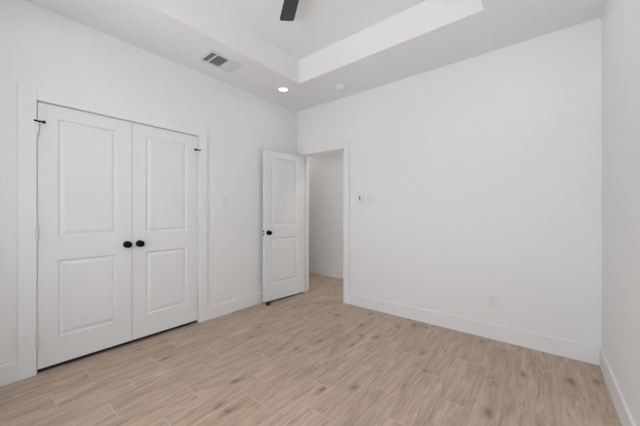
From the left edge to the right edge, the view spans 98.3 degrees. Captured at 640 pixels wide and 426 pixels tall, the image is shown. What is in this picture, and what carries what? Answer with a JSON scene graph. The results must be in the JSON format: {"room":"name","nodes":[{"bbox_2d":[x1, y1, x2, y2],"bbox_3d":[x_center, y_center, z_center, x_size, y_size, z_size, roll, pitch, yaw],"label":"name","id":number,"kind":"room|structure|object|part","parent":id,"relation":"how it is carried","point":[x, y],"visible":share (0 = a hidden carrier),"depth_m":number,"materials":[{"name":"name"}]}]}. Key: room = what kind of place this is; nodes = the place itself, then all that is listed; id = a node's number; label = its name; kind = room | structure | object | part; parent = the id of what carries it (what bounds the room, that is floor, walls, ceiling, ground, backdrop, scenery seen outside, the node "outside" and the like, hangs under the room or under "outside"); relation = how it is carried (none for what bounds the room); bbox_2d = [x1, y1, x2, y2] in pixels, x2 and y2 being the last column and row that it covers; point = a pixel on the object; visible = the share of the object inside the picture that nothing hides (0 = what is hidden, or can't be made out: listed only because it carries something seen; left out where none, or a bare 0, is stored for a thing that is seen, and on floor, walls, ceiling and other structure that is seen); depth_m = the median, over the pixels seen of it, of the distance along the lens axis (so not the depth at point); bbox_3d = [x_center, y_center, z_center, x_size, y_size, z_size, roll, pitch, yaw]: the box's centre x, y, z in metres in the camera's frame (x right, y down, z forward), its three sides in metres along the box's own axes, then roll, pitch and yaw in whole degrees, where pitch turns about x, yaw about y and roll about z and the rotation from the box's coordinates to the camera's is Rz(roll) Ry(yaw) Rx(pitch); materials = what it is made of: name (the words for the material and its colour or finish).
{"room":"empty bedroom","nodes":[
{"label":"empty bedroom","id":0,"kind":"room"},
{"bbox_2d":[0,0,296,364],"bbox_3d":[-1.522,-0.167,2.879,0.120,2.740,3.590,0,0,39],"label":"wall","id":1,"kind":"structure","parent":0,"point":[40,47],"depth_m":2.67,"materials":[{"name":"paint"}]},
{"bbox_2d":[34,102,131,371],"bbox_3d":[-1.911,0.183,2.281,0.097,2.019,0.631,0,0,39],"label":"door","id":2,"kind":"structure","parent":1,"relation":"in","point":[83,237],"depth_m":2.26,"materials":[{"name":"paint"}]},
{"bbox_3d":[-1.724,0.289,2.486,0.062,0.062,0.062,0,0,39],"label":"knob","id":3,"kind":"part","parent":2,"relation":"part of","materials":[{"name":"black metal"}]},
{"bbox_2d":[17,82,206,380],"bbox_3d":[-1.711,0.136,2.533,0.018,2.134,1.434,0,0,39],"label":"trim","id":4,"kind":"structure","parent":1,"relation":"attached to","point":[27,95],"depth_m":2.02,"materials":[{"name":"paint"}]},
{"bbox_2d":[0,292,262,386],"bbox_3d":[-1.432,1.132,2.884,0.014,0.142,3.470,0,0,39],"label":"baseboard","id":5,"kind":"structure","parent":1,"relation":"attached to","point":[8,372],"depth_m":3.21,"materials":[{"name":"paint"}]},
{"bbox_2d":[131,122,200,341],"bbox_3d":[-1.512,0.183,2.778,0.097,2.019,0.638,0,0,39],"label":"door","id":6,"kind":"structure","parent":1,"relation":"in","point":[165,224],"depth_m":2.75,"materials":[{"name":"paint"}]},
{"bbox_3d":[-1.661,0.289,2.564,0.062,0.062,0.062,0,0,39],"label":"knob","id":7,"kind":"part","parent":6,"relation":"part of","materials":[{"name":"black metal"}]},
{"bbox_2d":[223,196,228,205],"bbox_3d":[-1.112,-0.137,3.283,0.012,0.116,0.072,0,0,39],"label":"light switch","id":8,"kind":"object","parent":1,"relation":"attached to","point":[225,198],"visible":1,"depth_m":3.28,"materials":[{"name":"white plastic"}]},
{"bbox_2d":[255,272,259,281],"bbox_3d":[-0.820,0.851,3.649,0.009,0.116,0.072,0,0,39],"label":"wall outlet","id":9,"kind":"object","parent":1,"relation":"attached to","point":[257,275],"visible":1,"depth_m":3.64,"materials":[{"name":"white plastic"}]},
{"bbox_2d":[262,149,303,302],"bbox_3d":[-0.493,0.183,3.879,0.147,2.021,0.716,0,0,45],"label":"door","id":10,"kind":"structure","parent":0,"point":[283,173],"depth_m":3.84,"materials":[{"name":"paint"}]},
{"bbox_2d":[0,273,621,425],"bbox_3d":[-0.478,1.233,2.819,5.123,0.060,4.685,0,0,39],"label":"floor","id":11,"kind":"structure","parent":0,"point":[312,357],"depth_m":1.97,"materials":[{"name":"brown wood"}]},
{"bbox_2d":[24,0,606,111],"bbox_3d":[-0.154,-1.735,1.856,3.533,0.396,3.710,0,0,39],"label":"ceiling","id":12,"kind":"structure","parent":0,"point":[358,45],"depth_m":2.55,"materials":[{"name":"paint"}]},
{"bbox_2d":[198,49,242,72],"bbox_3d":[-1.013,-1.533,2.823,0.257,0.008,0.358,0,0,39],"label":"ceiling vent","id":13,"kind":"object","parent":12,"relation":"in","point":[213,58],"visible":1,"depth_m":2.81,"materials":[{"name":"metal"}]},
{"bbox_2d":[277,86,289,91],"bbox_3d":[-0.458,-1.534,3.452,0.156,0.006,0.156,0,0,39],"label":"recessed light","id":14,"kind":"object","parent":12,"relation":"in","point":[282,88],"visible":1,"depth_m":3.45,"materials":[{"name":"white plastic"}]},
{"bbox_2d":[280,0,298,20],"bbox_3d":[-0.183,-1.707,1.798,0.981,0.212,0.896,0,0,39],"label":"ceiling fan","id":15,"kind":"object","parent":12,"relation":"hanging from","point":[289,8],"visible":1,"depth_m":2.28,"materials":[{"name":"black metal"}]},
{"bbox_2d":[334,85,345,91],"bbox_3d":[0.246,-1.517,3.395,0.140,0.040,0.140,0,0,39],"label":"smoke detector","id":16,"kind":"object","parent":12,"relation":"attached to","point":[339,88],"visible":1,"depth_m":3.36,"materials":[{"name":"white plastic"}]},
{"bbox_2d":[297,17,601,346],"bbox_3d":[0.624,-0.167,4.237,5.303,2.740,1.215,0,0,39],"label":"wall","id":17,"kind":"structure","parent":0,"point":[483,173],"depth_m":2.70,"materials":[{"name":"paint"}]},
{"bbox_2d":[308,157,308,289],"bbox_3d":[0.114,0.127,4.032,0.923,2.153,0.018,0,0,39],"label":"trim","id":18,"kind":"structure","parent":17,"relation":"attached to","point":[308,157],"depth_m":4.27,"materials":[{"name":"paint"}]},
{"bbox_2d":[303,149,342,291],"bbox_3d":[0.071,0.167,3.978,0.777,2.072,0.120,0,0,39],"label":"trim","id":19,"kind":"structure","parent":17,"relation":"attached to","point":[339,150],"depth_m":4.19,"materials":[{"name":"paint"}]},
{"bbox_2d":[298,140,349,303],"bbox_3d":[0.026,0.127,3.923,0.923,2.153,0.022,0,0,39],"label":"trim","id":20,"kind":"structure","parent":17,"relation":"attached to","point":[345,145],"depth_m":3.66,"materials":[{"name":"paint"}]},
{"bbox_2d":[309,266,342,278],"bbox_3d":[0.248,1.132,4.538,4.100,0.142,0.975,0,0,39],"label":"baseboard","id":21,"kind":"structure","parent":17,"relation":"attached to","point":[312,269],"depth_m":5.25,"materials":[{"name":"paint"}]},
{"bbox_2d":[356,194,364,203],"bbox_3d":[0.513,-0.173,3.534,0.118,0.128,0.019,0,0,39],"label":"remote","id":22,"kind":"object","parent":17,"relation":"attached to","point":[360,198],"visible":1,"depth_m":3.52,"materials":[{"name":"white plastic"}]},
{"bbox_2d":[349,293,598,364],"bbox_3d":[0.928,1.132,3.203,3.265,0.142,0.014,0,0,39],"label":"baseboard","id":23,"kind":"structure","parent":17,"relation":"attached to","point":[583,352],"depth_m":2.64,"materials":[{"name":"paint"}]},
{"bbox_2d":[489,295,497,307],"bbox_3d":[1.645,0.846,2.630,0.072,0.116,0.009,0,0,39],"label":"wall outlet","id":24,"kind":"object","parent":17,"relation":"attached to","point":[493,300],"visible":1,"depth_m":2.63,"materials":[{"name":"white plastic"}]},
{"bbox_2d":[602,0,639,425],"bbox_3d":[1.138,-0.167,0.740,0.120,2.740,3.590,0,0,39],"label":"wall","id":25,"kind":"structure","parent":0,"point":[620,18],"depth_m":1.61,"materials":[{"name":"paint"}]},
{"bbox_2d":[599,347,635,425],"bbox_3d":[1.128,1.132,0.835,0.014,0.142,3.456,0,0,39],"label":"baseboard","id":26,"kind":"structure","parent":25,"relation":"attached to","point":[623,412],"depth_m":1.70,"materials":[{"name":"paint"}]}
]}

